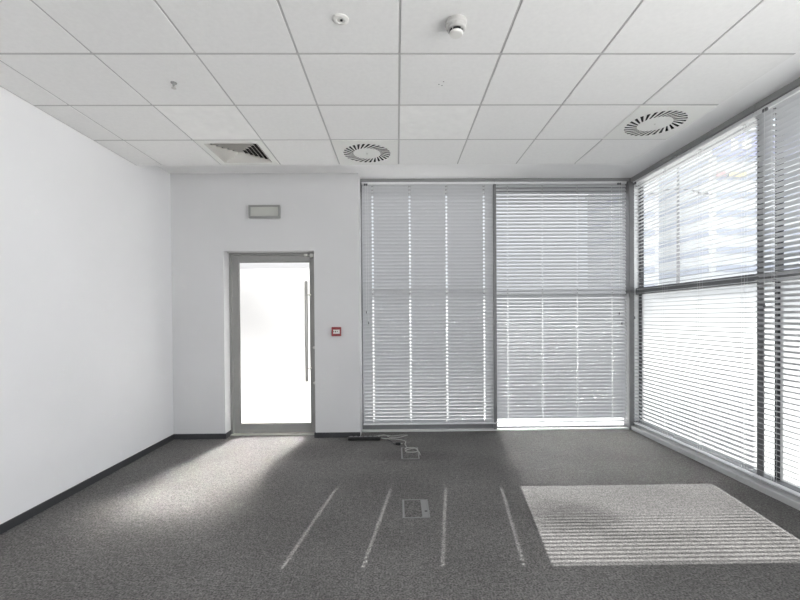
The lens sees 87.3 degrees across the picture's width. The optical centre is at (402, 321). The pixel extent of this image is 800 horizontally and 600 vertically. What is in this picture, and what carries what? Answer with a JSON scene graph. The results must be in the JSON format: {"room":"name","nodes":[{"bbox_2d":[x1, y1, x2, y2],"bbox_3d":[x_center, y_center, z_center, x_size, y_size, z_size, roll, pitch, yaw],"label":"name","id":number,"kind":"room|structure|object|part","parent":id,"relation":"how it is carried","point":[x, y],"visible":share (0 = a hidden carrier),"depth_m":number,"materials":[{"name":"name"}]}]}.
{"room":"empty office room","nodes":[
{"label":"empty office room","id":0,"kind":"room"},
{"bbox_2d":[0,86,173,523],"bbox_3d":[-2.745,-0.228,0.925,0.200,3.300,8.720,0,1,-1],"label":"wall","id":1,"kind":"structure","parent":0,"point":[86,349],"depth_m":3.41,"materials":[{"name":"white paint"}]},
{"bbox_2d":[0,434,173,534],"bbox_3d":[-2.626,1.391,0.850,0.012,0.062,8.135,0,1,-1],"label":"baseboard","id":2,"kind":"structure","parent":1,"relation":"attached to","point":[30,513],"depth_m":3.39,"materials":[{"name":"grey"}]},
{"bbox_2d":[170,173,361,435],"bbox_3d":[-1.601,-0.278,5.106,2.187,3.300,0.385,0,1,-1],"label":"wall","id":3,"kind":"structure","parent":0,"point":[320,213],"depth_m":4.91,"materials":[{"name":"white paint"}]},
{"bbox_2d":[248,205,279,217],"bbox_3d":[-1.599,-1.273,4.875,0.362,0.150,0.058,0,1,-1],"label":"emergency light","id":4,"kind":"object","parent":3,"relation":"attached to","point":[254,211],"visible":1,"depth_m":4.85,"materials":[{"name":"grey plastic"}]},
{"bbox_2d":[174,430,359,438],"bbox_3d":[-1.582,1.342,5.002,2.175,0.062,0.167,0,1,-1],"label":"baseboard","id":5,"kind":"structure","parent":3,"relation":"attached to","point":[318,434],"depth_m":4.92,"materials":[{"name":"grey"}]},
{"bbox_2d":[229,253,315,435],"bbox_3d":[-1.559,0.272,5.122,1.056,2.200,0.225,0,1,-1],"label":"door","id":6,"kind":"structure","parent":3,"relation":"in","point":[271,295],"depth_m":5.11,"materials":[{"name":"white glass"}]},
{"bbox_3d":[-1.142,0.121,5.063,0.052,1.206,0.102,0,1,29],"label":"pull handle","id":7,"kind":"part","parent":6,"relation":"part of","materials":[{"name":"silver metal"}]},
{"bbox_2d":[332,327,340,335],"bbox_3d":[-0.768,0.119,4.905,0.112,0.106,0.046,0,1,-1],"label":"fire alarm","id":8,"kind":"object","parent":3,"relation":"attached to","point":[336,331],"visible":1,"depth_m":4.88,"materials":[{"name":"red plastic"}]},
{"bbox_2d":[360,183,492,428],"bbox_3d":[0.317,-0.195,5.255,1.651,3.103,0.095,0,1,-1],"label":"window","id":9,"kind":"structure","parent":3,"relation":"in","point":[435,426],"depth_m":5.23,"materials":[{"name":"glass"}]},
{"bbox_2d":[361,182,495,424],"bbox_3d":[0.327,-0.218,5.159,1.630,2.976,0.068,0,1,-1],"label":"blind","id":10,"kind":"object","parent":9,"relation":"attached to","point":[391,329],"visible":1,"depth_m":5.17,"materials":[{"name":"white metal"}]},
{"bbox_3d":[-0.441,-0.906,5.116,0.006,1.559,0.002,0,1,44],"label":"pull cord","id":11,"kind":"part","parent":10,"relation":"part of","materials":[{"name":"grey fabric"}]},
{"bbox_3d":[-0.416,-0.841,5.117,0.006,1.689,0.002,0,1,44],"label":"pull cord","id":12,"kind":"part","parent":10,"relation":"part of","materials":[{"name":"white fabric"}]},
{"bbox_3d":[-0.357,-0.208,5.159,0.003,2.946,0.028,0,1,17],"label":"ladder cord","id":13,"kind":"part","parent":10,"relation":"part of","materials":[{"name":"white fabric"}]},
{"bbox_3d":[0.099,-0.212,5.165,0.003,2.946,0.028,0,1,17],"label":"ladder cord","id":14,"kind":"part","parent":10,"relation":"part of","materials":[{"name":"white fabric"}]},
{"bbox_3d":[0.338,1.262,5.182,1.630,0.014,0.050,0,1,-1],"label":"rail","id":15,"kind":"part","parent":10,"relation":"part of","materials":[{"name":"grey metal"}]},
{"bbox_3d":[0.550,-0.215,5.170,0.003,2.946,0.028,0,1,17],"label":"ladder cord","id":16,"kind":"part","parent":10,"relation":"part of","materials":[{"name":"white fabric"}]},
{"bbox_3d":[1.011,-0.218,5.176,0.003,2.946,0.028,0,1,17],"label":"ladder cord","id":17,"kind":"part","parent":10,"relation":"part of","materials":[{"name":"white fabric"}]},
{"bbox_2d":[360,178,628,182],"bbox_3d":[1.135,-1.733,5.161,3.301,0.037,0.052,0,1,-1],"label":"trim","id":18,"kind":"structure","parent":3,"relation":"attached to","point":[467,179],"depth_m":5.14,"materials":[{"name":"grey metal"}]},
{"bbox_2d":[362,427,628,431],"bbox_3d":[1.157,1.342,5.208,3.307,0.018,0.070,0,1,-1],"label":"trim","id":19,"kind":"structure","parent":3,"relation":"attached to","point":[549,428],"depth_m":5.19,"materials":[{"name":"grey metal"}]},
{"bbox_2d":[493,181,496,428],"bbox_3d":[1.143,-0.210,5.195,0.036,3.083,0.065,0,1,-1],"label":"trim","id":20,"kind":"structure","parent":19,"relation":"on","point":[494,185],"depth_m":5.16,"materials":[{"name":"grey metal"}]},
{"bbox_2d":[0,0,799,178],"bbox_3d":[0.219,-1.734,1.046,5.752,0.332,8.520,0,1,-1],"label":"ceiling","id":21,"kind":"structure","parent":0,"point":[529,88],"depth_m":2.69,"materials":[{"name":"white paint"}]},
{"bbox_2d":[170,81,176,89],"bbox_3d":[-1.507,-1.555,2.767,0.040,0.039,0.040,0,1,-1],"label":"sprinkler head","id":22,"kind":"object","parent":21,"relation":"attached to","point":[173,83],"visible":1,"depth_m":2.76},
{"bbox_2d":[194,140,279,164],"bbox_3d":[-1.535,-1.629,3.963,0.584,0.094,0.584,0,1,-1],"label":"ceiling vent","id":23,"kind":"object","parent":21,"relation":"in","point":[226,152],"visible":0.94,"depth_m":3.98,"materials":[{"name":"white metal"}]},
{"bbox_2d":[332,13,348,24],"bbox_3d":[-0.322,-1.571,2.187,0.084,0.012,0.084,0,1,-1],"label":"ceiling sensor","id":24,"kind":"object","parent":21,"relation":"attached to","point":[339,18],"visible":1,"depth_m":2.18,"materials":[{"name":"white plastic"}]},
{"bbox_2d":[331,140,397,164],"bbox_3d":[-0.335,-1.636,3.977,0.584,0.098,0.584,0,1,-1],"label":"ceiling vent","id":25,"kind":"object","parent":21,"relation":"in","point":[348,152],"visible":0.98,"depth_m":3.95,"materials":[{"name":"white metal"}]},
{"bbox_2d":[445,14,466,38],"bbox_3d":[0.284,-1.546,2.213,0.112,0.072,0.112,0,1,-1],"label":"smoke detector","id":26,"kind":"object","parent":21,"relation":"attached to","point":[456,24],"visible":1,"depth_m":2.18,"materials":[{"name":"grey plastic"}]},
{"bbox_2d":[603,105,716,138],"bbox_3d":[2.051,-1.647,3.406,0.576,0.098,0.576,0,1,-1],"label":"ceiling vent","id":27,"kind":"object","parent":21,"relation":"in","point":[646,122],"visible":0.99,"depth_m":3.38,"materials":[{"name":"white metal"}]},
{"bbox_2d":[631,77,799,181],"bbox_3d":[2.885,-1.697,0.986,0.053,0.051,8.337,0,1,-1],"label":"trim","id":28,"kind":"structure","parent":21,"relation":"attached to","point":[793,85],"depth_m":3.66,"materials":[{"name":"grey metal"}]},
{"bbox_2d":[0,430,799,599],"bbox_3d":[0.134,1.462,0.926,5.932,0.120,8.820,0,1,-1],"label":"floor","id":29,"kind":"structure","parent":0,"point":[535,514],"depth_m":2.81,"materials":[{"name":"grey carpet"}]},
{"bbox_2d":[348,436,379,440],"bbox_3d":[-0.438,1.344,4.831,0.370,0.045,0.055,0,1,-1],"label":"power strip","id":30,"kind":"object","parent":29,"relation":"on","point":[350,438],"visible":1,"depth_m":4.81,"materials":[{"name":"black plastic"}]},
{"bbox_2d":[377,434,407,437],"bbox_3d":[-0.221,1.349,4.929,0.577,0.030,0.159,0,1,-1],"label":"loose cable","id":31,"kind":"object","parent":29,"relation":"on","point":[383,434],"visible":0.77,"depth_m":4.94,"materials":[{"name":"grey plastic"}]},
{"bbox_2d":[401,447,419,458],"bbox_3d":[0.079,1.365,4.350,0.182,0.005,0.370,0,1,-1],"label":"box","id":32,"kind":"object","parent":29,"relation":"on","point":[404,455],"visible":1,"depth_m":4.30,"materials":[{"name":"silver metal"}]},
{"bbox_2d":[405,447,419,453],"bbox_3d":[0.104,1.352,4.390,0.160,0.022,0.250,0,1,-1],"label":"loose cable","id":33,"kind":"object","parent":32,"relation":"on","point":[406,447],"visible":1,"depth_m":4.43,"materials":[{"name":"grey plastic"}]},
{"bbox_2d":[402,499,429,518],"bbox_3d":[0.098,1.378,3.089,0.194,0.005,0.297,0,1,-1],"label":"box","id":34,"kind":"object","parent":29,"relation":"on","point":[413,507],"visible":1,"depth_m":3.08,"materials":[{"name":"silver metal"}]},
{"bbox_3d":[0.078,1.378,3.088,0.121,0.004,0.273,0,1,-1],"label":"carpet lid","id":35,"kind":"part","parent":34,"relation":"part of","materials":[{"name":"grey carpet"}]},
{"bbox_3d":[0.162,1.377,3.090,0.044,0.004,0.273,0,1,-1],"label":"flap plate","id":36,"kind":"part","parent":34,"relation":"part of","materials":[{"name":"silver metal"}]},
{"bbox_2d":[496,184,625,427],"bbox_3d":[1.989,-0.207,5.275,1.694,3.103,0.095,0,1,-1],"label":"window","id":37,"kind":"structure","parent":29,"relation":"on","point":[535,424],"depth_m":5.29,"materials":[{"name":"glass"}]},
{"bbox_2d":[495,181,626,422],"bbox_3d":[1.956,-0.236,5.178,1.626,2.964,0.068,0,1,-1],"label":"blind","id":38,"kind":"object","parent":37,"relation":"attached to","point":[561,380],"visible":1,"depth_m":5.18,"materials":[{"name":"white metal"}]},
{"bbox_3d":[1.302,-0.227,5.179,0.003,2.934,0.028,0,1,17],"label":"ladder cord","id":39,"kind":"part","parent":38,"relation":"part of","materials":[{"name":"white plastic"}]},
{"bbox_3d":[1.732,-0.230,5.184,0.003,2.934,0.028,0,1,17],"label":"ladder cord","id":40,"kind":"part","parent":38,"relation":"part of","materials":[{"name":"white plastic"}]},
{"bbox_3d":[1.967,1.239,5.201,1.626,0.014,0.050,0,1,-1],"label":"rail","id":41,"kind":"part","parent":38,"relation":"part of","materials":[{"name":"white metal"}]},
{"bbox_3d":[2.165,-0.233,5.189,0.003,2.934,0.028,0,1,17],"label":"ladder cord","id":42,"kind":"part","parent":38,"relation":"part of","materials":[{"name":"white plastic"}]},
{"bbox_3d":[2.669,-0.909,5.153,0.006,1.599,0.002,0,1,44],"label":"pull cord","id":43,"kind":"part","parent":38,"relation":"part of","materials":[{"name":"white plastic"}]},
{"bbox_2d":[622,178,634,429],"bbox_3d":[2.830,-0.213,5.251,0.063,3.103,0.163,0,1,-1],"label":"trim","id":44,"kind":"structure","parent":29,"relation":"on","point":[630,379],"depth_m":5.18,"materials":[{"name":"grey metal"}]},
{"bbox_2d":[634,184,638,421],"bbox_3d":[2.943,-0.214,5.297,0.165,3.103,0.074,0,1,-1],"label":"trim","id":45,"kind":"structure","parent":29,"relation":"on","point":[636,320],"depth_m":5.26,"materials":[{"name":"grey metal"}]},
{"bbox_2d":[636,113,775,481],"bbox_3d":[2.967,-0.204,4.309,0.130,3.103,1.900,0,1,-1],"label":"window","id":46,"kind":"structure","parent":29,"relation":"on","point":[729,309],"depth_m":4.05,"materials":[{"name":"clear glass"}]},
{"bbox_2d":[633,113,758,475],"bbox_3d":[2.873,-0.219,4.286,0.069,2.965,1.730,0,1,-1],"label":"blind","id":47,"kind":"object","parent":46,"relation":"attached to","point":[749,119],"visible":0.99,"depth_m":4.04,"materials":[{"name":"white metal"}]},
{"bbox_3d":[2.883,1.256,4.301,0.050,0.014,1.730,0,1,-1],"label":"rail","id":48,"kind":"part","parent":47,"relation":"part of","materials":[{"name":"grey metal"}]},
{"bbox_3d":[2.876,-0.212,4.053,0.055,2.935,0.003,-1,1,-9],"label":"ladder cord","id":49,"kind":"part","parent":47,"relation":"part of","materials":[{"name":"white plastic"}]},
{"bbox_3d":[2.882,-0.207,3.534,0.055,2.935,0.003,-1,1,-9],"label":"ladder cord","id":50,"kind":"part","parent":47,"relation":"part of","materials":[{"name":"white fabric"}]},
{"bbox_2d":[631,424,799,510],"bbox_3d":[2.983,1.350,1.049,0.210,0.060,8.400,0,1,-1],"label":"trim","id":51,"kind":"structure","parent":29,"relation":"on","point":[774,492],"depth_m":3.70,"materials":[{"name":"grey metal"}]},
{"bbox_2d":[770,108,799,497],"bbox_3d":[2.990,-0.185,2.412,0.130,3.103,1.896,0,1,-1],"label":"window","id":52,"kind":"structure","parent":29,"relation":"on","point":[792,452],"depth_m":3.29,"materials":[{"name":"grey metal"}]},
{"bbox_2d":[754,86,799,496],"bbox_3d":[2.887,-0.201,2.433,0.068,2.965,1.960,0,1,-1],"label":"blind","id":53,"kind":"object","parent":52,"relation":"attached to","point":[787,110],"visible":1,"depth_m":3.21,"materials":[{"name":"white metal"}]},
{"bbox_3d":[2.885,-0.204,3.253,0.051,2.935,0.003,-1,1,-10],"label":"ladder cord","id":54,"kind":"part","parent":53,"relation":"part of","materials":[{"name":"white fabric"}]},
{"bbox_3d":[2.905,1.274,2.448,0.050,0.014,1.960,0,1,-1],"label":"rail","id":55,"kind":"part","parent":53,"relation":"part of","materials":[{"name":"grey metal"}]},
{"label":"outside","id":56,"kind":"structure","parent":0,"visible":0},
{"bbox_3d":[9.234,1.064,65.129,260.000,0.460,250.000,0,1,-1],"label":"ground","id":57,"kind":"structure","parent":56,"visible":0},
{"bbox_2d":[587,177,661,287],"bbox_3d":[44.389,-13.543,85.407,7.800,27.840,14.800,0,1,-1],"label":"office building","id":58,"kind":"structure","parent":57,"relation":"on","point":[657,213],"depth_m":78.45,"materials":[{"name":"grey"}]},
{"bbox_2d":[648,168,708,282],"bbox_3d":[13.238,-3.195,20.129,2.800,8.900,0.200,0,1,-1],"label":"street lamp","id":59,"kind":"object","parent":57,"relation":"on","point":[707,193],"visible":0.37,"depth_m":20.07,"materials":[{"name":"grey metal"}]},
{"bbox_2d":[659,127,799,284],"bbox_3d":[72.133,-16.730,84.158,38.300,33.840,23.900,0,1,-1],"label":"office building","id":60,"kind":"structure","parent":57,"relation":"on","point":[752,258],"depth_m":72.59,"materials":[{"name":"grey"}]},
{"bbox_3d":[56.977,-30.320,71.960,1.100,2.000,0.140,0,1,-1],"label":"sign panel","id":61,"kind":"part","parent":60,"relation":"part of","materials":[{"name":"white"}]},
{"bbox_3d":[57.664,-25.226,72.019,3.000,0.800,0.140,0,1,-1],"label":"sign panel","id":62,"kind":"part","parent":60,"relation":"part of","materials":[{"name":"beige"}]},
{"bbox_3d":[59.077,-30.386,71.985,1.500,1.500,0.140,0,1,-1],"label":"sign panel","id":63,"kind":"part","parent":60,"relation":"part of","materials":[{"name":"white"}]}
]}

